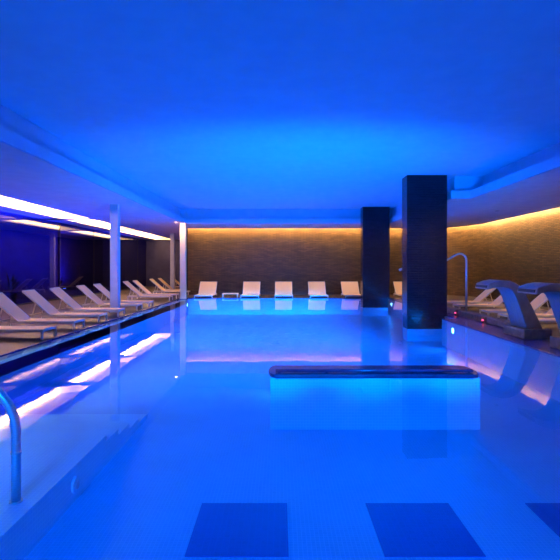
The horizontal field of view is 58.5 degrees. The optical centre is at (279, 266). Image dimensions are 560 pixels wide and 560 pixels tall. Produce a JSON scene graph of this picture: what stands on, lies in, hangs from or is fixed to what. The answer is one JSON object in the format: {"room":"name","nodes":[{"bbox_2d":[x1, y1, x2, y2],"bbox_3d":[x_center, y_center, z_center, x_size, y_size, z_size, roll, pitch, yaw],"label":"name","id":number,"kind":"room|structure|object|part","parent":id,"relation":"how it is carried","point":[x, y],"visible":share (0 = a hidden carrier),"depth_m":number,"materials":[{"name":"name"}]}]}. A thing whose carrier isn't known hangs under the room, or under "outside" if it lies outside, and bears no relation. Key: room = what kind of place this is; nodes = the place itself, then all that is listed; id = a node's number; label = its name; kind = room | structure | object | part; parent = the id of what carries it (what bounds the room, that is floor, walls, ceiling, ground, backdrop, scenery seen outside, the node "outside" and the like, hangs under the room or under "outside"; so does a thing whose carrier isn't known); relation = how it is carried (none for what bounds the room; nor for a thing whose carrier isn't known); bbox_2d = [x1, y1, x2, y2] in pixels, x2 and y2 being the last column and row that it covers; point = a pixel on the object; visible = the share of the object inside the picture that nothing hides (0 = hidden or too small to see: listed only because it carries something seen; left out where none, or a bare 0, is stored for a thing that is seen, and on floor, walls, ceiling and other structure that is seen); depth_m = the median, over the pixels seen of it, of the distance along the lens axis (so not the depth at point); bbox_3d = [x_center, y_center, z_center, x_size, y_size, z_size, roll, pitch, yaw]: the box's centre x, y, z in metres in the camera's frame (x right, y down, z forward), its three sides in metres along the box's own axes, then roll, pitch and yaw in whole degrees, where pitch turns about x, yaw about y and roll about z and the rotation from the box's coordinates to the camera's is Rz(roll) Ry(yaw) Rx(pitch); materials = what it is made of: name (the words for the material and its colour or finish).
{"room":"spa","nodes":[
{"label":"spa","id":0,"kind":"room"},
{"bbox_2d":[146,240,179,286],"bbox_3d":[-9.025,-0.615,37.100,8.350,4.130,0.200,0,0,0],"label":"wall","id":1,"kind":"structure","parent":0,"point":[157,251],"depth_m":37.00,"materials":[{"name":"paint"}]},
{"bbox_2d":[0,198,59,215],"bbox_3d":[-9.070,-2.158,14.100,0.040,0.165,12.880,0,0,0],"label":"light strip","id":2,"kind":"object","parent":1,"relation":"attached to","point":[3,201],"visible":1,"depth_m":18.02,"materials":[{"name":"beige plastic"}]},
{"bbox_2d":[0,195,82,216],"bbox_3d":[-8.450,-2.190,14.100,1.400,0.260,13.100,0,0,0],"label":"trim","id":3,"kind":"structure","parent":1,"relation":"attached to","point":[62,213],"depth_m":19.16,"materials":[{"name":"white paint"}]},
{"bbox_2d":[0,203,169,239],"bbox_3d":[-8.900,-2.035,17.000,2.200,0.070,40.400,0,0,0],"label":"trim","id":4,"kind":"structure","parent":1,"relation":"attached to","point":[7,208],"depth_m":21.05,"materials":[{"name":"white paint"}]},
{"bbox_2d":[76,220,109,227],"bbox_3d":[-9.070,-2.158,24.250,0.040,0.165,5.780,0,0,0],"label":"light strip","id":5,"kind":"object","parent":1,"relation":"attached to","point":[85,221],"visible":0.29,"depth_m":24.52,"materials":[{"name":"beige plastic"}]},
{"bbox_2d":[80,220,129,228],"bbox_3d":[-8.450,-2.190,24.250,1.400,0.260,6.000,0,0,0],"label":"trim","id":6,"kind":"structure","parent":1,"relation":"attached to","point":[121,227],"depth_m":26.07,"materials":[{"name":"white paint"}]},
{"bbox_2d":[124,231,155,238],"bbox_3d":[-9.070,-2.158,32.250,0.040,0.165,8.580,0,0,0],"label":"light strip","id":7,"kind":"object","parent":1,"relation":"attached to","point":[133,232],"visible":0.64,"depth_m":32.67,"materials":[{"name":"beige"}]},
{"bbox_2d":[138,238,146,287],"bbox_3d":[-9.905,-0.275,35.900,0.070,3.450,2.200,0,0,0],"label":"window","id":8,"kind":"structure","parent":1,"relation":"in","point":[141,242],"depth_m":36.00,"materials":[{"name":"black glass"}]},
{"bbox_2d":[128,231,168,238],"bbox_3d":[-8.450,-2.190,32.250,1.400,0.260,8.800,0,0,0],"label":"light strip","id":9,"kind":"structure","parent":1,"relation":"attached to","point":[157,237],"depth_m":36.60,"materials":[{"name":"white paint"}]},
{"bbox_2d":[187,229,187,294],"bbox_3d":[-4.925,-0.275,31.650,0.150,3.450,10.700,0,0,0],"label":"wall","id":10,"kind":"structure","parent":0,"point":[187,229],"depth_m":26.30,"materials":[{"name":"brown tile"}]},
{"bbox_2d":[0,0,559,208],"bbox_3d":[0.700,-2.730,10.225,10.900,0.100,26.150,0,0,0],"label":"ceiling","id":11,"kind":"structure","parent":0,"point":[199,104],"depth_m":7.59,"materials":[{"name":"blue paint"}]},
{"bbox_2d":[0,324,559,559],"bbox_3d":[0.390,1.913,10.850,9.516,0.915,24.500,0,0,0],"label":"basin","id":12,"kind":"object","parent":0,"point":[203,390],"visible":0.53,"depth_m":6.11,"materials":[{"name":"blue tile"}]},
{"bbox_2d":[0,326,128,375],"bbox_3d":[-4.375,1.557,10.600,0.350,0.186,23.600,0,0,0],"label":"trim","id":13,"kind":"structure","parent":12,"relation":"attached to","point":[6,369],"depth_m":9.21,"materials":[{"name":"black tile"}]},
{"bbox_2d":[0,414,146,559],"bbox_3d":[-3.050,2.005,2.975,2.300,0.330,8.350,0,0,0],"label":"entry steps","id":14,"kind":"structure","parent":12,"relation":"on","point":[56,448],"depth_m":4.81,"materials":[{"name":"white tile"}]},
{"bbox_2d":[0,388,22,504],"bbox_3d":[-2.490,1.342,3.920,0.939,0.996,0.099,0,0,0],"label":"handrail","id":15,"kind":"object","parent":14,"relation":"on","point":[5,400],"visible":1,"depth_m":3.89,"materials":[{"name":"metal"}]},
{"bbox_2d":[71,476,79,492],"bbox_3d":[-1.884,2.010,4.620,0.032,0.148,0.148,0,0,0],"label":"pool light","id":16,"kind":"object","parent":14,"relation":"attached to","point":[75,483],"visible":1,"depth_m":4.59,"materials":[{"name":"white plastic"}]},
{"bbox_2d":[185,503,288,556],"bbox_3d":[-0.325,2.166,4.160,0.778,0.008,0.840,0,0,0],"label":"floor panel","id":17,"kind":"object","parent":12,"relation":"on","point":[220,529],"visible":1,"depth_m":4.09,"materials":[{"name":"blue tile"}]},
{"bbox_2d":[94,299,464,326],"bbox_3d":[0.210,1.450,10.850,9.480,0.001,24.100,0,0,0],"label":"pool water","id":18,"kind":"object","parent":12,"relation":"in","point":[180,311],"visible":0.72,"depth_m":15.59,"materials":[{"name":"blue liquid"}]},
{"bbox_2d":[0,298,559,357],"bbox_3d":[0.420,1.454,10.775,10.000,0.032,24.950,0,0,0],"label":"trim","id":19,"kind":"structure","parent":12,"relation":"attached to","point":[541,345],"depth_m":11.01,"materials":[{"name":"stone"}]},
{"bbox_2d":[179,223,186,298],"bbox_3d":[-4.400,-0.275,22.750,0.290,3.450,0.290,0,0,0],"label":"square column","id":20,"kind":"structure","parent":19,"relation":"on","point":[183,226],"depth_m":22.62,"materials":[{"name":"beige paint"}]},
{"bbox_2d":[475,279,551,338],"bbox_3d":[4.776,0.851,10.395,1.249,1.175,0.970,0,0,0],"label":"cannon","id":21,"kind":"object","parent":19,"relation":"on","point":[525,324],"visible":0.96,"depth_m":10.00,"materials":[{"name":"metal"}]},
{"bbox_2d":[517,282,559,349],"bbox_3d":[4.776,0.851,8.505,1.249,1.175,0.970,0,0,0],"label":"cannon","id":22,"kind":"object","parent":19,"relation":"on","point":[551,290],"visible":1,"depth_m":8.52,"materials":[{"name":"metal"}]},
{"bbox_2d":[268,365,479,429],"bbox_3d":[1.270,1.774,6.950,2.860,0.792,0.640,0,0,0],"label":"wall","id":23,"kind":"structure","parent":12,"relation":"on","point":[302,397],"depth_m":6.67,"materials":[{"name":"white tile"}]},
{"bbox_2d":[361,207,389,299],"bbox_3d":[4.280,-0.435,22.550,1.200,4.490,0.600,0,0,0],"label":"tiled pillar","id":24,"kind":"structure","parent":12,"relation":"on","point":[375,221],"depth_m":22.25,"materials":[{"name":"black tile"}]},
{"bbox_2d":[402,175,446,328],"bbox_3d":[4.285,-0.435,14.870,1.170,4.490,0.600,0,0,0],"label":"tiled pillar","id":25,"kind":"structure","parent":12,"relation":"on","point":[424,197],"depth_m":14.57,"materials":[{"name":"black tile"}]},
{"bbox_2d":[365,503,485,556],"bbox_3d":[1.161,2.166,4.160,0.757,0.008,0.840,0,0,0],"label":"floor panel","id":26,"kind":"object","parent":12,"relation":"on","point":[401,529],"visible":1,"depth_m":4.09,"materials":[{"name":"blue tile"}]},
{"bbox_2d":[525,503,559,536],"bbox_3d":[2.623,2.166,4.160,0.755,0.008,0.840,0,0,0],"label":"floor panel","id":27,"kind":"object","parent":12,"relation":"on","point":[549,513],"visible":1,"depth_m":4.38,"materials":[{"name":"blue tile"}]},
{"bbox_2d":[0,287,559,354],"bbox_3d":[0.050,1.575,17.000,20.100,0.250,40.400,0,0,0],"label":"floor","id":28,"kind":"structure","parent":0,"point":[9,341],"depth_m":16.29,"materials":[{"name":"tile"}]},
{"bbox_2d":[0,326,56,339],"bbox_3d":[-5.728,1.032,10.250,2.015,0.835,0.620,0,0,0],"label":"sun lounger","id":29,"kind":"object","parent":28,"relation":"on","point":[41,329],"visible":1,"depth_m":10.08,"materials":[{"name":"white plastic"}]},
{"bbox_3d":[-5.370,1.252,10.250,1.260,0.025,0.570,0,0,0],"label":"seat","id":30,"kind":"part","parent":29,"relation":"part of","materials":[{"name":"beige fabric"}]},
{"bbox_3d":[-5.635,1.270,10.250,1.830,0.050,0.620,0,0,0],"label":"frame","id":31,"kind":"part","parent":29,"relation":"part of","materials":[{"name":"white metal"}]},
{"bbox_2d":[0,211,59,305],"bbox_3d":[-9.905,-0.275,20.075,0.070,3.450,4.850,0,0,0],"label":"window","id":32,"kind":"structure","parent":28,"relation":"on","point":[29,246],"depth_m":19.53,"materials":[{"name":"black glass"}]},
{"bbox_3d":[-9.905,1.425,20.067,0.070,0.050,4.835,0,0,0],"label":"rail","id":33,"kind":"part","parent":32,"relation":"part of","materials":[{"name":"rubber"}]},
{"bbox_2d":[0,292,84,329],"bbox_3d":[-5.728,1.032,11.780,2.015,0.835,0.620,0,0,0],"label":"sun lounger","id":34,"kind":"object","parent":28,"relation":"on","point":[16,314],"visible":0.98,"depth_m":11.71,"materials":[{"name":"beige fabric"}]},
{"bbox_3d":[-6.371,0.945,11.780,0.728,0.660,0.620,0,0,0],"label":"frame","id":35,"kind":"part","parent":34,"relation":"part of","materials":[{"name":"white metal"}]},
{"bbox_3d":[-6.370,0.940,11.780,0.712,0.634,0.570,0,0,0],"label":"backrest","id":36,"kind":"part","parent":34,"relation":"part of","materials":[{"name":"beige fabric"}]},
{"bbox_3d":[-5.635,1.270,11.780,1.830,0.050,0.620,0,0,0],"label":"frame","id":37,"kind":"part","parent":34,"relation":"part of","materials":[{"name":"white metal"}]},
{"bbox_3d":[-5.370,1.252,11.780,1.260,0.025,0.570,0,0,0],"label":"seat","id":38,"kind":"part","parent":34,"relation":"part of","materials":[{"name":"beige fabric"}]},
{"bbox_2d":[22,289,106,322],"bbox_3d":[-5.728,1.032,13.360,2.015,0.835,0.620,0,0,0],"label":"sun lounger","id":39,"kind":"object","parent":28,"relation":"on","point":[33,295],"visible":0.98,"depth_m":13.21,"materials":[{"name":"beige fabric"}]},
{"bbox_3d":[-6.371,0.945,13.360,0.728,0.660,0.620,0,0,0],"label":"frame","id":40,"kind":"part","parent":39,"relation":"part of","materials":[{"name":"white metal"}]},
{"bbox_3d":[-6.370,0.940,13.360,0.712,0.634,0.570,0,0,0],"label":"backrest","id":41,"kind":"part","parent":39,"relation":"part of","materials":[{"name":"beige fabric"}]},
{"bbox_3d":[-5.635,1.270,13.360,1.830,0.050,0.620,0,0,0],"label":"frame","id":42,"kind":"part","parent":39,"relation":"part of","materials":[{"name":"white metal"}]},
{"bbox_3d":[-5.370,1.252,13.360,1.260,0.025,0.570,0,0,0],"label":"seat","id":43,"kind":"part","parent":39,"relation":"part of","materials":[{"name":"beige fabric"}]},
{"bbox_2d":[60,223,93,297],"bbox_3d":[-9.905,-0.275,24.550,0.070,3.450,4.100,0,0,0],"label":"window","id":44,"kind":"structure","parent":28,"relation":"on","point":[76,242],"depth_m":24.32,"materials":[{"name":"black glass"}]},
{"bbox_2d":[50,287,124,316],"bbox_3d":[-5.728,1.032,14.920,2.015,0.835,0.620,0,0,0],"label":"sun lounger","id":45,"kind":"object","parent":28,"relation":"on","point":[74,306],"visible":0.89,"depth_m":14.78,"materials":[{"name":"white plastic"}]},
{"bbox_3d":[-6.371,0.945,14.920,0.728,0.660,0.620,0,0,0],"label":"frame","id":46,"kind":"part","parent":45,"relation":"part of","materials":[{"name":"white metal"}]},
{"bbox_3d":[-6.370,0.940,14.920,0.712,0.634,0.570,0,0,0],"label":"backrest","id":47,"kind":"part","parent":45,"relation":"part of","materials":[{"name":"beige fabric"}]},
{"bbox_3d":[-5.635,1.270,14.920,1.830,0.050,0.620,0,0,0],"label":"frame","id":48,"kind":"part","parent":45,"relation":"part of","materials":[{"name":"white metal"}]},
{"bbox_3d":[-5.370,1.252,14.920,1.260,0.025,0.570,0,0,0],"label":"seat","id":49,"kind":"part","parent":45,"relation":"part of","materials":[{"name":"beige fabric"}]},
{"bbox_2d":[94,230,109,293],"bbox_3d":[-9.905,-0.275,28.650,0.070,3.450,4.100,0,0,0],"label":"window","id":50,"kind":"structure","parent":28,"relation":"on","point":[101,238],"depth_m":27.73,"materials":[{"name":"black glass"}]},
{"bbox_2d":[76,285,141,310],"bbox_3d":[-5.728,1.032,16.850,2.015,0.835,0.620,0,0,0],"label":"sun lounger","id":51,"kind":"object","parent":28,"relation":"on","point":[97,301],"visible":0.93,"depth_m":16.68,"materials":[{"name":"white plastic"}]},
{"bbox_3d":[-6.371,0.945,16.850,0.728,0.660,0.620,0,0,0],"label":"frame","id":52,"kind":"part","parent":51,"relation":"part of","materials":[{"name":"white metal"}]},
{"bbox_3d":[-6.370,0.940,16.850,0.712,0.634,0.570,0,0,0],"label":"backrest","id":53,"kind":"part","parent":51,"relation":"part of","materials":[{"name":"beige fabric"}]},
{"bbox_3d":[-5.635,1.270,16.850,1.830,0.050,0.620,0,0,0],"label":"frame","id":54,"kind":"part","parent":51,"relation":"part of","materials":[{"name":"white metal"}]},
{"bbox_3d":[-5.370,1.252,16.850,1.260,0.025,0.570,0,0,0],"label":"seat","id":55,"kind":"part","parent":51,"relation":"part of","materials":[{"name":"beige fabric"}]},
{"bbox_2d":[109,204,120,312],"bbox_3d":[-5.290,-0.275,16.050,0.280,3.450,0.280,0,0,0],"label":"square column","id":56,"kind":"structure","parent":28,"relation":"on","point":[114,208],"depth_m":15.92,"materials":[{"name":"white paint"}]},
{"bbox_2d":[93,283,153,306],"bbox_3d":[-5.728,1.032,18.350,2.015,0.835,0.620,0,0,0],"label":"sun lounger","id":57,"kind":"object","parent":28,"relation":"on","point":[99,286],"visible":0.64,"depth_m":18.11,"materials":[{"name":"white plastic"}]},
{"bbox_3d":[-6.371,0.945,18.350,0.728,0.660,0.620,0,0,0],"label":"frame","id":58,"kind":"part","parent":57,"relation":"part of","materials":[{"name":"white metal"}]},
{"bbox_3d":[-6.370,0.940,18.350,0.712,0.634,0.570,0,0,0],"label":"backrest","id":59,"kind":"part","parent":57,"relation":"part of","materials":[{"name":"beige fabric"}]},
{"bbox_3d":[-5.635,1.270,18.350,1.830,0.050,0.620,0,0,0],"label":"frame","id":60,"kind":"part","parent":57,"relation":"part of","materials":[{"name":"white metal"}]},
{"bbox_3d":[-5.370,1.252,18.350,1.260,0.025,0.570,0,0,0],"label":"seat","id":61,"kind":"part","parent":57,"relation":"part of","materials":[{"name":"beige fabric"}]},
{"bbox_2d":[120,235,137,289],"bbox_3d":[-9.905,-0.275,32.750,0.070,3.450,4.100,0,0,0],"label":"window","id":62,"kind":"structure","parent":28,"relation":"on","point":[128,245],"depth_m":32.67,"materials":[{"name":"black glass"}]},
{"bbox_2d":[123,281,172,300],"bbox_3d":[-5.728,1.032,21.750,2.015,0.835,0.620,0,0,0],"label":"sun lounger","id":63,"kind":"object","parent":28,"relation":"on","point":[139,294],"visible":0.98,"depth_m":21.62,"materials":[{"name":"beige fabric"}]},
{"bbox_3d":[-6.370,0.940,21.750,0.712,0.634,0.570,0,0,0],"label":"backrest","id":64,"kind":"part","parent":63,"relation":"part of","materials":[{"name":"beige fabric"}]},
{"bbox_3d":[-5.635,1.270,21.750,1.830,0.050,0.620,0,0,0],"label":"frame","id":65,"kind":"part","parent":63,"relation":"part of","materials":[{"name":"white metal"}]},
{"bbox_2d":[133,280,178,298],"bbox_3d":[-5.728,1.032,23.150,2.015,0.835,0.620,0,0,0],"label":"sun lounger","id":66,"kind":"object","parent":28,"relation":"on","point":[136,282],"visible":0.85,"depth_m":23.01,"materials":[{"name":"beige fabric"}]},
{"bbox_3d":[-6.370,0.940,23.150,0.712,0.634,0.570,0,0,0],"label":"backrest","id":67,"kind":"part","parent":66,"relation":"part of","materials":[{"name":"beige fabric"}]},
{"bbox_3d":[-5.635,1.270,23.150,1.830,0.050,0.620,0,0,0],"label":"frame","id":68,"kind":"part","parent":66,"relation":"part of","materials":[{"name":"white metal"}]},
{"bbox_2d":[158,278,179,292],"bbox_3d":[-5.728,1.032,27.900,2.015,0.835,0.620,0,0,0],"label":"sun lounger","id":69,"kind":"object","parent":28,"relation":"on","point":[160,279],"visible":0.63,"depth_m":27.73,"materials":[{"name":"beige fabric"}]},
{"bbox_3d":[-6.370,0.940,27.900,0.712,0.634,0.570,0,0,0],"label":"backrest","id":70,"kind":"part","parent":69,"relation":"part of","materials":[{"name":"beige fabric"}]},
{"bbox_2d":[149,279,189,294],"bbox_3d":[-5.728,1.032,26.100,2.015,0.835,0.620,0,0,0],"label":"sun lounger","id":71,"kind":"object","parent":28,"relation":"on","point":[151,280],"visible":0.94,"depth_m":25.80,"materials":[{"name":"beige fabric"}]},
{"bbox_3d":[-6.370,0.940,26.100,0.712,0.634,0.570,0,0,0],"label":"backrest","id":72,"kind":"part","parent":71,"relation":"part of","materials":[{"name":"beige fabric"}]},
{"bbox_3d":[-5.635,1.270,26.100,1.830,0.050,0.620,0,0,0],"label":"frame","id":73,"kind":"part","parent":71,"relation":"part of","materials":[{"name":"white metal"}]},
{"bbox_2d":[170,233,175,290],"bbox_3d":[-6.350,-0.275,29.600,0.280,3.450,0.280,0,0,0],"label":"square column","id":74,"kind":"structure","parent":28,"relation":"on","point":[172,235],"depth_m":29.47,"materials":[{"name":"white paint"}]},
{"bbox_2d":[194,282,216,297],"bbox_3d":[-3.600,1.093,24.367,0.860,0.715,1.835,0,0,0],"label":"sun lounger","id":75,"kind":"object","parent":28,"relation":"on","point":[205,288],"visible":1,"depth_m":24.87,"materials":[{"name":"beige fabric"}]},
{"bbox_3d":[-3.600,1.040,24.970,0.810,0.594,0.613,0,0,0],"label":"backrest","id":76,"kind":"part","parent":75,"relation":"part of","materials":[{"name":"beige fabric"}]},
{"bbox_2d":[241,282,259,297],"bbox_3d":[-1.420,1.093,24.367,0.860,0.715,1.835,0,0,0],"label":"sun lounger","id":77,"kind":"object","parent":28,"relation":"on","point":[249,288],"visible":1,"depth_m":24.87,"materials":[{"name":"beige fabric"}]},
{"bbox_3d":[-1.420,1.040,24.970,0.810,0.594,0.613,0,0,0],"label":"backrest","id":78,"kind":"part","parent":77,"relation":"part of","materials":[{"name":"beige fabric"}]},
{"bbox_2d":[275,282,292,297],"bbox_3d":[0.180,1.093,24.367,0.860,0.715,1.835,0,0,0],"label":"sun lounger","id":79,"kind":"object","parent":28,"relation":"on","point":[281,288],"visible":1,"depth_m":24.87,"materials":[{"name":"beige fabric"}]},
{"bbox_2d":[308,282,327,297],"bbox_3d":[1.840,1.093,24.367,0.860,0.715,1.835,0,0,0],"label":"sun lounger","id":80,"kind":"object","parent":28,"relation":"on","point":[314,288],"visible":1,"depth_m":24.87,"materials":[{"name":"beige fabric"}]},
{"bbox_3d":[1.840,1.040,24.970,0.810,0.594,0.613,0,0,0],"label":"backrest","id":81,"kind":"part","parent":80,"relation":"part of","materials":[{"name":"beige fabric"}]},
{"bbox_2d":[341,282,360,297],"bbox_3d":[3.500,1.093,24.367,0.860,0.715,1.835,0,0,0],"label":"sun lounger","id":82,"kind":"object","parent":28,"relation":"on","point":[348,288],"visible":0.86,"depth_m":24.92,"materials":[{"name":"beige fabric"}]},
{"bbox_3d":[3.500,1.040,24.970,0.810,0.594,0.613,0,0,0],"label":"backrest","id":83,"kind":"part","parent":82,"relation":"part of","materials":[{"name":"beige fabric"}]},
{"bbox_2d":[393,282,401,295],"bbox_3d":[6.150,1.093,24.367,0.860,0.715,1.835,0,0,0],"label":"sun lounger","id":84,"kind":"object","parent":28,"relation":"on","point":[397,285],"visible":0.45,"depth_m":24.96,"materials":[{"name":"beige fabric"}]},
{"bbox_2d":[447,306,463,314],"bbox_3d":[5.430,1.367,16.150,0.300,0.165,2.100,0,0,0],"label":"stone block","id":85,"kind":"object","parent":28,"relation":"on","point":[450,309],"visible":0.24,"depth_m":15.44,"materials":[{"name":"grey stone"}]},
{"bbox_2d":[447,253,466,309],"bbox_3d":[5.189,0.504,15.450,1.302,1.892,0.159,0,0,0],"label":"gooseneck spout","id":86,"kind":"object","parent":28,"relation":"on","point":[464,255],"visible":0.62,"depth_m":15.42,"materials":[{"name":"metal"}]},
{"bbox_2d":[447,288,495,307],"bbox_3d":[6.867,1.032,18.200,2.015,0.835,0.620,0,0,0],"label":"sun lounger","id":87,"kind":"object","parent":28,"relation":"on","point":[487,292],"visible":0.53,"depth_m":17.97,"materials":[{"name":"white plastic"}]},
{"bbox_3d":[6.775,1.270,18.200,1.830,0.050,0.620,0,0,0],"label":"frame","id":88,"kind":"part","parent":87,"relation":"part of","materials":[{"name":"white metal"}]},
{"bbox_3d":[7.510,0.940,18.200,0.712,0.634,0.570,0,0,0],"label":"backrest","id":89,"kind":"part","parent":87,"relation":"part of","materials":[{"name":"beige fabric"}]},
{"bbox_3d":[7.511,0.945,18.200,0.728,0.660,0.620,0,0,0],"label":"frame","id":90,"kind":"part","parent":87,"relation":"part of","materials":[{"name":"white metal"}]},
{"bbox_2d":[458,310,492,321],"bbox_3d":[5.430,1.367,13.950,0.300,0.165,1.800,0,0,0],"label":"stone block","id":91,"kind":"object","parent":28,"relation":"on","point":[476,316],"visible":0.72,"depth_m":13.79,"materials":[{"name":"grey stone"}]},
{"bbox_2d":[453,295,504,308],"bbox_3d":[6.867,1.032,16.650,2.015,0.835,0.620,0,0,0],"label":"sun lounger","id":92,"kind":"object","parent":28,"relation":"on","point":[497,302],"visible":0.52,"depth_m":16.44,"materials":[{"name":"white plastic"}]},
{"bbox_3d":[6.510,1.252,16.650,1.260,0.025,0.570,0,0,0],"label":"seat","id":93,"kind":"part","parent":92,"relation":"part of","materials":[{"name":"beige fabric"}]},
{"bbox_3d":[6.775,1.270,16.650,1.830,0.050,0.620,0,0,0],"label":"frame","id":94,"kind":"part","parent":92,"relation":"part of","materials":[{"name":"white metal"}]},
{"bbox_3d":[7.510,0.940,16.650,0.712,0.634,0.570,0,0,0],"label":"backrest","id":95,"kind":"part","parent":92,"relation":"part of","materials":[{"name":"beige fabric"}]},
{"bbox_2d":[487,317,510,326],"bbox_3d":[5.430,1.361,12.110,0.300,0.153,1.380,0,0,0],"label":"stone block","id":96,"kind":"object","parent":28,"relation":"on","point":[496,321],"visible":0.48,"depth_m":12.24,"materials":[{"name":"grey stone"}]},
{"bbox_2d":[479,293,552,317],"bbox_3d":[6.867,1.032,14.400,2.015,0.835,0.620,0,0,0],"label":"sun lounger","id":97,"kind":"object","parent":28,"relation":"on","point":[541,299],"visible":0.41,"depth_m":14.25,"materials":[{"name":"beige fabric"}]},
{"bbox_3d":[6.510,1.252,14.400,1.260,0.025,0.570,0,0,0],"label":"seat","id":98,"kind":"part","parent":97,"relation":"part of","materials":[{"name":"beige fabric"}]},
{"bbox_3d":[6.775,1.270,14.400,1.830,0.050,0.620,0,0,0],"label":"frame","id":99,"kind":"part","parent":97,"relation":"part of","materials":[{"name":"white metal"}]},
{"bbox_3d":[7.510,0.940,14.400,0.712,0.634,0.570,0,0,0],"label":"backrest","id":100,"kind":"part","parent":97,"relation":"part of","materials":[{"name":"beige fabric"}]},
{"bbox_3d":[7.511,0.945,14.400,0.728,0.660,0.620,0,0,0],"label":"frame","id":101,"kind":"part","parent":97,"relation":"part of","materials":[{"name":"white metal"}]},
{"bbox_2d":[498,308,554,319],"bbox_3d":[6.867,1.032,13.150,2.015,0.835,0.620,0,0,0],"label":"sun lounger","id":102,"kind":"object","parent":28,"relation":"on","point":[549,313],"visible":0.5,"depth_m":13.05,"materials":[{"name":"beige fabric"}]},
{"bbox_3d":[6.510,1.252,13.150,1.260,0.025,0.570,0,0,0],"label":"seat","id":103,"kind":"part","parent":102,"relation":"part of","materials":[{"name":"beige fabric"}]},
{"bbox_3d":[6.775,1.270,13.150,1.830,0.050,0.620,0,0,0],"label":"frame","id":104,"kind":"part","parent":102,"relation":"part of","materials":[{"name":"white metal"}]},
{"bbox_2d":[538,318,556,322],"bbox_3d":[6.867,1.032,11.900,2.015,0.835,0.620,0,0,0],"label":"sun lounger","id":105,"kind":"object","parent":28,"relation":"on","point":[541,320],"visible":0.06,"depth_m":11.62,"materials":[{"name":"white plastic"}]},
{"bbox_3d":[6.510,1.252,11.900,1.260,0.025,0.570,0,0,0],"label":"seat","id":106,"kind":"part","parent":105,"relation":"part of","materials":[{"name":"beige fabric"}]},
{"bbox_3d":[6.775,1.270,11.900,1.830,0.050,0.620,0,0,0],"label":"frame","id":107,"kind":"part","parent":105,"relation":"part of","materials":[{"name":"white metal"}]},
{"bbox_2d":[187,207,559,306],"bbox_3d":[7.796,-0.425,14.420,12.220,3.750,32.982,0,0,-27],"label":"wall","id":108,"kind":"structure","parent":0,"point":[524,249],"depth_m":26.30,"materials":[{"name":"brown tile"}]},
{"bbox_2d":[0,142,559,239],"bbox_3d":[0.780,-2.030,17.000,17.160,0.060,40.000,0,0,0],"label":"ceiling","id":109,"kind":"structure","parent":108,"relation":"attached to","point":[25,177],"depth_m":15.04,"materials":[{"name":"white paint"}]},
{"bbox_2d":[0,104,559,223],"bbox_3d":[0.700,-2.370,10.225,10.760,0.620,26.010,0,0,0],"label":"trim","id":110,"kind":"structure","parent":108,"relation":"attached to","point":[9,119],"depth_m":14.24,"materials":[{"name":"blue paint"}]},
{"bbox_2d":[187,207,558,228],"bbox_3d":[2.190,-2.065,11.490,14.380,0.130,28.980,0,0,0],"label":"trim","id":111,"kind":"structure","parent":108,"relation":"attached to","point":[558,207],"depth_m":25.97,"materials":[{"name":"white paint"}]}
]}

